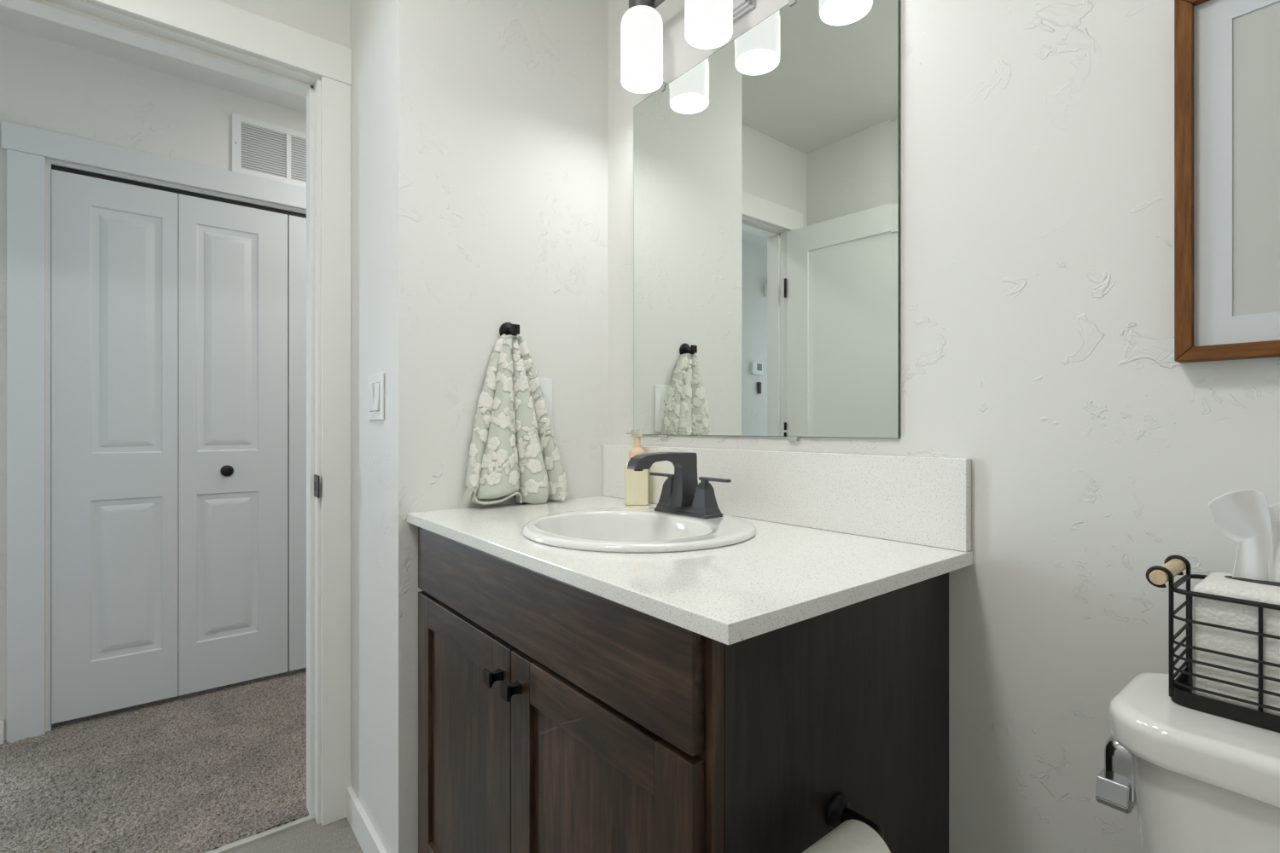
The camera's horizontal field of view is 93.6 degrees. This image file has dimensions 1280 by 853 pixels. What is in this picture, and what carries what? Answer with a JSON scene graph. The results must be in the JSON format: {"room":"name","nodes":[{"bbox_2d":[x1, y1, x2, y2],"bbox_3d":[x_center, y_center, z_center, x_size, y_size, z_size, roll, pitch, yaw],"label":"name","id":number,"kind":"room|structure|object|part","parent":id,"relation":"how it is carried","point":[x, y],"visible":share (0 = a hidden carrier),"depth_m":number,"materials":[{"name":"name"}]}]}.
{"room":"bathroom","nodes":[
{"label":"bathroom","id":0,"kind":"room"},
{"bbox_2d":[0,25,306,740],"bbox_3d":[-2.143,-0.140,2.090,3.700,2.420,0.100,0,0,-39],"label":"wall","id":1,"kind":"structure","parent":0,"point":[47,84],"depth_m":2.17,"materials":[{"name":"white paint"}]},
{"bbox_2d":[0,720,4,744],"bbox_3d":[-2.146,1.028,2.015,0.021,0.083,0.014,0,0,-39],"label":"baseboard","id":2,"kind":"structure","parent":1,"relation":"attached to","point":[2,722],"depth_m":2.01,"materials":[{"name":"white paint"}]},
{"bbox_2d":[6,149,45,743],"bbox_3d":[-2.096,0.069,2.053,0.091,2.003,0.018,0,0,-39],"label":"trim","id":3,"kind":"structure","parent":1,"relation":"attached to","point":[26,172],"depth_m":2.04,"materials":[{"name":"white paint"}]},
{"bbox_2d":[47,161,53,731],"bbox_3d":[-2.090,0.072,2.133,0.007,1.995,0.100,0,0,-39],"label":"trim","id":4,"kind":"structure","parent":1,"relation":"attached to","point":[49,725],"depth_m":2.10,"materials":[{"name":"white paint"}]},
{"bbox_2d":[51,168,177,724],"bbox_3d":[-1.930,0.070,2.222,0.350,1.940,0.032,0,0,-39],"label":"door","id":5,"kind":"structure","parent":1,"relation":"in","point":[114,244],"depth_m":2.20,"materials":[{"name":"white paint"}]},
{"bbox_2d":[1,120,306,209],"bbox_3d":[-1.479,-0.979,2.546,1.694,0.091,0.021,0,0,-39],"label":"trim","id":6,"kind":"structure","parent":1,"relation":"attached to","point":[49,144],"depth_m":2.24,"materials":[{"name":"white paint"}]},
{"bbox_2d":[50,162,306,216],"bbox_3d":[-1.523,-0.921,2.589,1.448,0.006,0.100,0,0,-39],"label":"trim","id":7,"kind":"structure","parent":1,"relation":"attached to","point":[51,163],"depth_m":2.31,"materials":[{"name":"white paint"}]},
{"bbox_2d":[51,164,306,218],"bbox_3d":[-1.503,-0.910,2.565,1.447,0.013,0.024,0,0,-39],"label":"door track","id":8,"kind":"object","parent":1,"relation":"attached to","point":[53,167],"depth_m":2.31,"materials":[{"name":"black metal"}]},
{"bbox_2d":[178,193,287,696],"bbox_3d":[-1.641,0.070,2.440,0.368,1.940,0.055,0,0,-39],"label":"door","id":9,"kind":"structure","parent":1,"relation":"in","point":[233,258],"depth_m":2.42,"materials":[{"name":"white paint"}]},
{"bbox_3d":[-1.654,0.178,2.409,0.045,0.045,0.023,0,0,-39],"label":"knob","id":10,"kind":"part","parent":9,"relation":"part of","materials":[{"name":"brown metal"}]},
{"bbox_2d":[232,112,306,187],"bbox_3d":[-1.478,-1.145,2.553,0.424,0.238,0.012,0,0,-39],"label":"air vent","id":11,"kind":"object","parent":1,"relation":"in","point":[260,148],"visible":0.62,"depth_m":2.50,"materials":[{"name":"white metal"}]},
{"bbox_3d":[-1.482,-1.145,2.557,0.362,0.198,0.001,0,0,-39],"label":"plate","id":12,"kind":"part","parent":11,"relation":"part of","materials":[{"name":"grey metal"}]},
{"bbox_2d":[287,215,306,671],"bbox_3d":[-1.357,0.070,2.668,0.352,1.940,0.055,0,0,-39],"label":"door","id":13,"kind":"structure","parent":1,"relation":"in","point":[296,225],"depth_m":2.57,"materials":[{"name":"white paint"}]},
{"bbox_2d":[0,5,306,113],"bbox_3d":[-1.695,-1.400,1.452,4.000,0.100,5.560,0,0,-39],"label":"ceiling","id":14,"kind":"structure","parent":0,"point":[11,18],"depth_m":2.20,"materials":[{"name":"white paint"}]},
{"bbox_2d":[177,196,178,652],"bbox_3d":[-1.844,-0.140,3.167,1.885,2.420,0.100,0,0,-39],"label":"closet door","id":15,"kind":"structure","parent":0,"point":[177,196],"depth_m":2.83,"materials":[{"name":"white paint"}]},
{"bbox_2d":[52,652,363,852],"bbox_3d":[-1.773,1.092,1.390,3.800,0.056,5.360,0,0,-39],"label":"floor","id":16,"kind":"structure","parent":0,"point":[338,836],"depth_m":1.56,"materials":[{"name":"grey tile"}]},
{"bbox_2d":[0,668,308,852],"bbox_3d":[-1.488,1.062,1.897,1.320,0.014,1.127,0,0,-39],"label":"floor","id":17,"kind":"structure","parent":16,"relation":"on","point":[199,772],"depth_m":1.82,"materials":[{"name":"grey carpet"}]},
{"bbox_2d":[204,814,315,852],"bbox_3d":[-1.172,1.071,1.417,0.741,0.018,0.022,0,0,-39],"label":"trim","id":18,"kind":"structure","parent":16,"relation":"on","point":[253,839],"depth_m":1.56,"materials":[{"name":"silver metal"}]},
{"bbox_2d":[418,527,948,852],"bbox_3d":[-0.017,0.642,1.146,0.564,0.856,0.930,0,0,-39],"label":"vanity cabinet","id":19,"kind":"object","parent":16,"relation":"on","point":[555,716],"visible":0.88,"depth_m":0.83,"materials":[{"name":"brown wood"}]},
{"bbox_3d":[-0.345,0.920,1.162,0.018,0.064,0.318,0,0,-39],"label":"rail","id":20,"kind":"part","parent":19,"relation":"part of","materials":[{"name":"brown wood"}]},
{"bbox_3d":[-0.343,0.659,1.164,0.006,0.468,0.328,0,0,-39],"label":"door","id":21,"kind":"part","parent":19,"relation":"part of","materials":[{"name":"brown wood"}]},
{"bbox_3d":[-0.345,0.398,1.162,0.018,0.064,0.318,0,0,-39],"label":"rail","id":22,"kind":"part","parent":19,"relation":"part of","materials":[{"name":"brown wood"}]},
{"bbox_3d":[-0.243,0.415,0.999,0.027,0.026,0.026,0,0,-39],"label":"knob","id":23,"kind":"part","parent":19,"relation":"part of","materials":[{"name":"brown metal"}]},
{"bbox_3d":[-0.203,0.415,0.949,0.027,0.026,0.026,0,0,-39],"label":"knob","id":24,"kind":"part","parent":19,"relation":"part of","materials":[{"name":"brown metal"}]},
{"bbox_3d":[-0.210,0.289,0.994,0.018,0.135,0.876,0,0,-39],"label":"false drawer","id":25,"kind":"part","parent":19,"relation":"part of","materials":[{"name":"brown wood"}]},
{"bbox_3d":[-0.200,0.642,1.012,0.019,0.856,0.912,0,0,-39],"label":"frame","id":26,"kind":"part","parent":19,"relation":"part of","materials":[{"name":"brown wood"}]},
{"bbox_3d":[-0.068,0.659,0.822,0.006,0.468,0.310,0,0,-39],"label":"door","id":27,"kind":"part","parent":19,"relation":"part of","materials":[{"name":"brown wood"}]},
{"bbox_3d":[-0.070,0.398,0.820,0.018,0.064,0.300,0,0,-39],"label":"rail","id":28,"kind":"part","parent":19,"relation":"part of","materials":[{"name":"brown wood"}]},
{"bbox_2d":[407,495,972,645],"bbox_3d":[-0.002,0.203,1.138,0.552,0.020,0.969,0,0,-39],"label":"countertop","id":29,"kind":"structure","parent":19,"relation":"on","point":[784,575],"depth_m":0.82,"materials":[{"name":"white stone"}]},
{"bbox_2d":[624,429,648,506],"bbox_3d":[-0.009,0.099,1.495,0.060,0.186,0.058,0,0,0],"label":"soap bottle","id":30,"kind":"object","parent":29,"relation":"on","point":[636,482],"visible":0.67,"depth_m":1.47,"materials":[{"name":"beige plastic"}]},
{"bbox_2d":[521,507,756,552],"bbox_3d":[-0.003,0.255,1.131,0.432,0.151,0.436,0,0,-39],"label":"sink","id":31,"kind":"object","parent":29,"relation":"in","point":[614,530],"visible":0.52,"depth_m":1.18,"materials":[{"name":"white ceramic"}]},
{"bbox_2d":[627,451,731,519],"bbox_3d":[0.051,0.116,1.208,0.174,0.130,0.233,0,0,-39],"label":"faucet","id":32,"kind":"object","parent":31,"relation":"on","point":[681,494],"visible":1,"depth_m":1.22,"materials":[{"name":"black metal"}]},
{"bbox_3d":[0.050,0.105,1.307,0.012,0.006,0.078,0,0,-39],"label":"lever","id":33,"kind":"part","parent":32,"relation":"part of","materials":[{"name":"black metal"}]},
{"bbox_3d":[0.049,0.106,1.207,0.170,0.110,0.038,0,0,-39],"label":"spout","id":34,"kind":"part","parent":32,"relation":"part of","materials":[{"name":"black metal"}]},
{"bbox_3d":[0.067,0.135,1.286,0.039,0.054,0.039,0,0,-39],"label":"handle","id":35,"kind":"part","parent":32,"relation":"part of","materials":[{"name":"black metal"}]},
{"bbox_3d":[0.098,0.171,1.247,0.052,0.019,0.155,0,0,-39],"label":"plate","id":36,"kind":"part","parent":32,"relation":"part of","materials":[{"name":"black metal"}]},
{"bbox_3d":[0.130,0.135,1.207,0.039,0.054,0.039,0,0,-39],"label":"handle","id":37,"kind":"part","parent":32,"relation":"part of","materials":[{"name":"black metal"}]},
{"bbox_3d":[0.147,0.105,1.186,0.012,0.006,0.078,0,0,-39],"label":"lever","id":38,"kind":"part","parent":32,"relation":"part of","materials":[{"name":"black metal"}]},
{"bbox_3d":[0.288,0.642,0.818,0.500,0.856,0.018,0,0,-37],"label":"panel","id":39,"kind":"part","parent":19,"relation":"part of","materials":[{"name":"brown wood"}]},
{"bbox_2d":[826,792,883,838],"bbox_3d":[0.222,0.499,0.710,0.186,0.043,0.074,0,0,-39],"label":"toilet paper holder","id":40,"kind":"object","parent":19,"relation":"attached to","point":[838,811],"visible":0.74,"depth_m":0.77,"materials":[{"name":"black metal"}]},
{"bbox_2d":[802,820,890,852],"bbox_3d":[0.229,0.510,0.683,0.102,0.076,0.076,0,0,-39],"label":"toilet paper roll","id":41,"kind":"object","parent":40,"relation":"hanging from","point":[852,836],"visible":1,"depth_m":0.69,"materials":[{"name":"white paper"}]},
{"bbox_3d":[0.221,0.499,0.706,0.168,0.019,0.062,0,0,-39],"label":"arm","id":42,"kind":"part","parent":40,"relation":"part of","materials":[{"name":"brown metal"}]},
{"bbox_2d":[1095,672,1279,852],"bbox_3d":[0.481,0.682,0.368,0.699,0.775,0.448,0,0,-39],"label":"toilet","id":43,"kind":"object","parent":16,"relation":"on","point":[1198,782],"visible":0.99,"depth_m":0.59,"materials":[{"name":"white ceramic"}]},
{"bbox_3d":[0.565,0.390,0.695,0.050,0.061,0.040,0,0,-39],"label":"flush lever","id":44,"kind":"part","parent":43,"relation":"part of","materials":[{"name":"silver metal"}]},
{"bbox_3d":[0.684,0.503,0.520,0.159,0.334,0.399,0,0,-39],"label":"tank","id":45,"kind":"part","parent":43,"relation":"part of","materials":[{"name":"white ceramic"}]},
{"bbox_2d":[1145,555,1279,733],"bbox_3d":[0.697,0.223,0.560,0.109,0.143,0.335,0,0,-39],"label":"wire basket","id":46,"kind":"object","parent":43,"relation":"on","point":[1180,689],"visible":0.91,"depth_m":0.62,"materials":[{"name":"black metal"}]},
{"bbox_3d":[0.600,0.164,0.681,0.104,0.015,0.015,0,0,-39],"label":"handle","id":47,"kind":"part","parent":46,"relation":"part of","materials":[{"name":"brown wood"}]},
{"bbox_2d":[1192,572,1279,716],"bbox_3d":[0.655,0.226,0.612,0.092,0.131,0.125,0,0,-39],"label":"towel","id":48,"kind":"object","parent":46,"relation":"in","point":[1229,614],"visible":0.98,"depth_m":0.61,"materials":[{"name":"white terry cloth fabric"}]},
{"bbox_2d":[1207,488,1279,582],"bbox_3d":[0.659,0.114,0.627,0.099,0.099,0.027,0,0,39],"label":"tissue","id":49,"kind":"object","parent":48,"relation":"in","point":[1245,517],"visible":1,"depth_m":0.63,"materials":[{"name":"white paper"}]},
{"bbox_2d":[218,0,349,48],"bbox_3d":[-1.257,-0.140,1.377,1.069,2.420,0.115,0,0,-39],"label":"wall","id":50,"kind":"structure","parent":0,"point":[328,20],"depth_m":1.61,"materials":[{"name":"white paint"}]},
{"bbox_2d":[349,0,447,852],"bbox_3d":[-0.663,-0.140,1.579,0.110,2.420,0.545,0,0,-39],"label":"wall","id":51,"kind":"structure","parent":0,"point":[398,48],"depth_m":1.39,"materials":[{"name":"white paint"}]},
{"bbox_2d":[0,0,351,826],"bbox_3d":[-1.189,0.016,1.429,0.910,2.108,0.161,0,0,-39],"label":"door frame","id":52,"kind":"structure","parent":51,"relation":"attached to","point":[335,96],"depth_m":1.62,"materials":[{"name":"white paint"}]},
{"bbox_3d":[-0.870,0.160,1.617,0.003,0.060,0.056,0,0,-39],"label":"strike plate","id":53,"kind":"part","parent":52,"relation":"part of","materials":[{"name":"grey metal"}]},
{"bbox_2d":[346,785,387,852],"bbox_3d":[-0.670,1.028,1.488,0.014,0.083,0.412,0,0,-39],"label":"baseboard","id":54,"kind":"structure","parent":51,"relation":"attached to","point":[369,840],"depth_m":1.53,"materials":[{"name":"white paint"}]},
{"bbox_2d":[367,372,384,420],"bbox_3d":[-0.642,-0.070,1.454,0.013,0.111,0.120,0,0,-39],"label":"light switch","id":55,"kind":"object","parent":51,"relation":"attached to","point":[376,382],"visible":1,"depth_m":1.43,"materials":[{"name":"white plastic"}]},
{"bbox_2d":[447,0,607,509],"bbox_3d":[-0.304,-0.140,1.588,0.461,2.420,0.110,0,0,-39],"label":"wall","id":56,"kind":"structure","parent":0,"point":[527,79],"depth_m":1.54,"materials":[{"name":"white paint"}]},
{"bbox_2d":[499,322,519,336],"bbox_3d":[-0.315,-0.236,1.479,0.047,0.047,0.045,0,0,-39],"label":"towel hook","id":57,"kind":"object","parent":56,"relation":"attached to","point":[507,328],"visible":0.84,"depth_m":1.48,"materials":[{"name":"black metal"}]},
{"bbox_3d":[-0.313,-0.232,1.478,0.016,0.023,0.040,0,0,-39],"label":"arm","id":58,"kind":"part","parent":57,"relation":"part of","materials":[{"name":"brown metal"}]},
{"bbox_2d":[462,334,567,505],"bbox_3d":[-0.296,-0.017,1.478,0.282,0.420,0.069,0,0,-39],"label":"hand towel","id":59,"kind":"object","parent":57,"relation":"hanging from","point":[514,450],"visible":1,"depth_m":1.46,"materials":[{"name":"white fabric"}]},
{"bbox_2d":[538,378,552,430],"bbox_3d":[-0.259,-0.058,1.548,0.078,0.135,0.009,0,0,-39],"label":"electrical outlet","id":60,"kind":"object","parent":56,"relation":"attached to","point":[546,385],"visible":0.17,"depth_m":1.56,"materials":[{"name":"white plastic"}]},
{"bbox_2d":[541,391,546,403],"bbox_3d":[-0.257,-0.057,1.546,0.033,0.067,0.003,0,0,-39],"label":"receptacle","id":61,"kind":"object","parent":60,"relation":"attached to","point":[544,392],"depth_m":1.55,"materials":[{"name":"white plastic"}]},
{"bbox_2d":[607,0,1279,852],"bbox_3d":[0.532,-0.140,1.002,0.110,2.420,2.070,0,0,-39],"label":"wall","id":62,"kind":"structure","parent":0,"point":[1037,136],"depth_m":0.86,"materials":[{"name":"white paint"}]},
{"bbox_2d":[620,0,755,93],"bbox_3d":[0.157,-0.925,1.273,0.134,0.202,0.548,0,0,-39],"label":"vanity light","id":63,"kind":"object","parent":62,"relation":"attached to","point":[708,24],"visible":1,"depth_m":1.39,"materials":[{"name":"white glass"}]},
{"bbox_3d":[0.004,-0.904,1.437,0.101,0.158,0.101,0,0,-39],"label":"lamp shade","id":64,"kind":"part","parent":63,"relation":"part of","materials":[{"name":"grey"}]},
{"bbox_2d":[622,69,662,91],"bbox_3d":[0.004,-0.829,1.437,0.096,0.001,0.096,0,0,-39],"label":"diffuser","id":65,"kind":"object","parent":63,"relation":"attached to","point":[632,80],"depth_m":1.44,"materials":[{"name":"white glass"}]},
{"bbox_3d":[0.144,-0.904,1.263,0.101,0.158,0.101,0,0,-39],"label":"lamp shade","id":66,"kind":"part","parent":63,"relation":"part of","materials":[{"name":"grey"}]},
{"bbox_2d":[686,18,731,46],"bbox_3d":[0.144,-0.829,1.263,0.096,0.001,0.096,0,0,-39],"label":"diffuser","id":67,"kind":"object","parent":63,"relation":"attached to","point":[700,32],"depth_m":1.26,"materials":[{"name":"white glass"}]},
{"bbox_3d":[0.202,-0.946,1.308,0.020,0.118,0.112,0,0,-39],"label":"plate","id":68,"kind":"part","parent":63,"relation":"part of","materials":[{"name":"silver metal"}]},
{"bbox_2d":[634,0,900,441],"bbox_3d":[0.212,-0.413,1.305,0.009,0.884,0.728,0,0,-39],"label":"wall mirror","id":69,"kind":"object","parent":62,"relation":"attached to","point":[767,172],"visible":0.94,"depth_m":1.22,"materials":[{"name":"silver mirror"}]},
{"bbox_2d":[602,444,971,552],"bbox_3d":[0.205,0.121,1.305,0.018,0.143,0.967,0,0,-39],"label":"backsplash","id":70,"kind":"structure","parent":62,"relation":"attached to","point":[925,501],"depth_m":1.10,"materials":[{"name":"white stone"}]},
{"bbox_2d":[1174,0,1279,363],"bbox_3d":[0.764,-0.299,0.601,0.029,0.441,0.344,0,0,-39],"label":"picture frame","id":71,"kind":"object","parent":62,"relation":"attached to","point":[1227,52],"visible":1,"depth_m":0.70,"materials":[{"name":"brown wood"}]},
{"bbox_3d":[0.661,-0.299,0.728,0.029,0.440,0.016,0,0,-39],"label":"frame","id":72,"kind":"part","parent":71,"relation":"part of","materials":[{"name":"brown wood"}]},
{"bbox_3d":[0.764,-0.511,0.601,0.029,0.016,0.343,0,0,-39],"label":"frame rail","id":73,"kind":"part","parent":71,"relation":"part of","materials":[{"name":"brown wood"}]},
{"bbox_3d":[0.764,-0.087,0.601,0.029,0.016,0.343,0,0,-39],"label":"frame rail","id":74,"kind":"part","parent":71,"relation":"part of","materials":[{"name":"brown wood"}]},
{"bbox_2d":[1232,0,1279,316],"bbox_3d":[0.763,-0.299,0.600,0.002,0.412,0.316,0,0,-39],"label":"print","id":75,"kind":"object","parent":71,"relation":"on","point":[1255,24],"depth_m":0.68,"materials":[{"name":"grey paper"}]}
]}

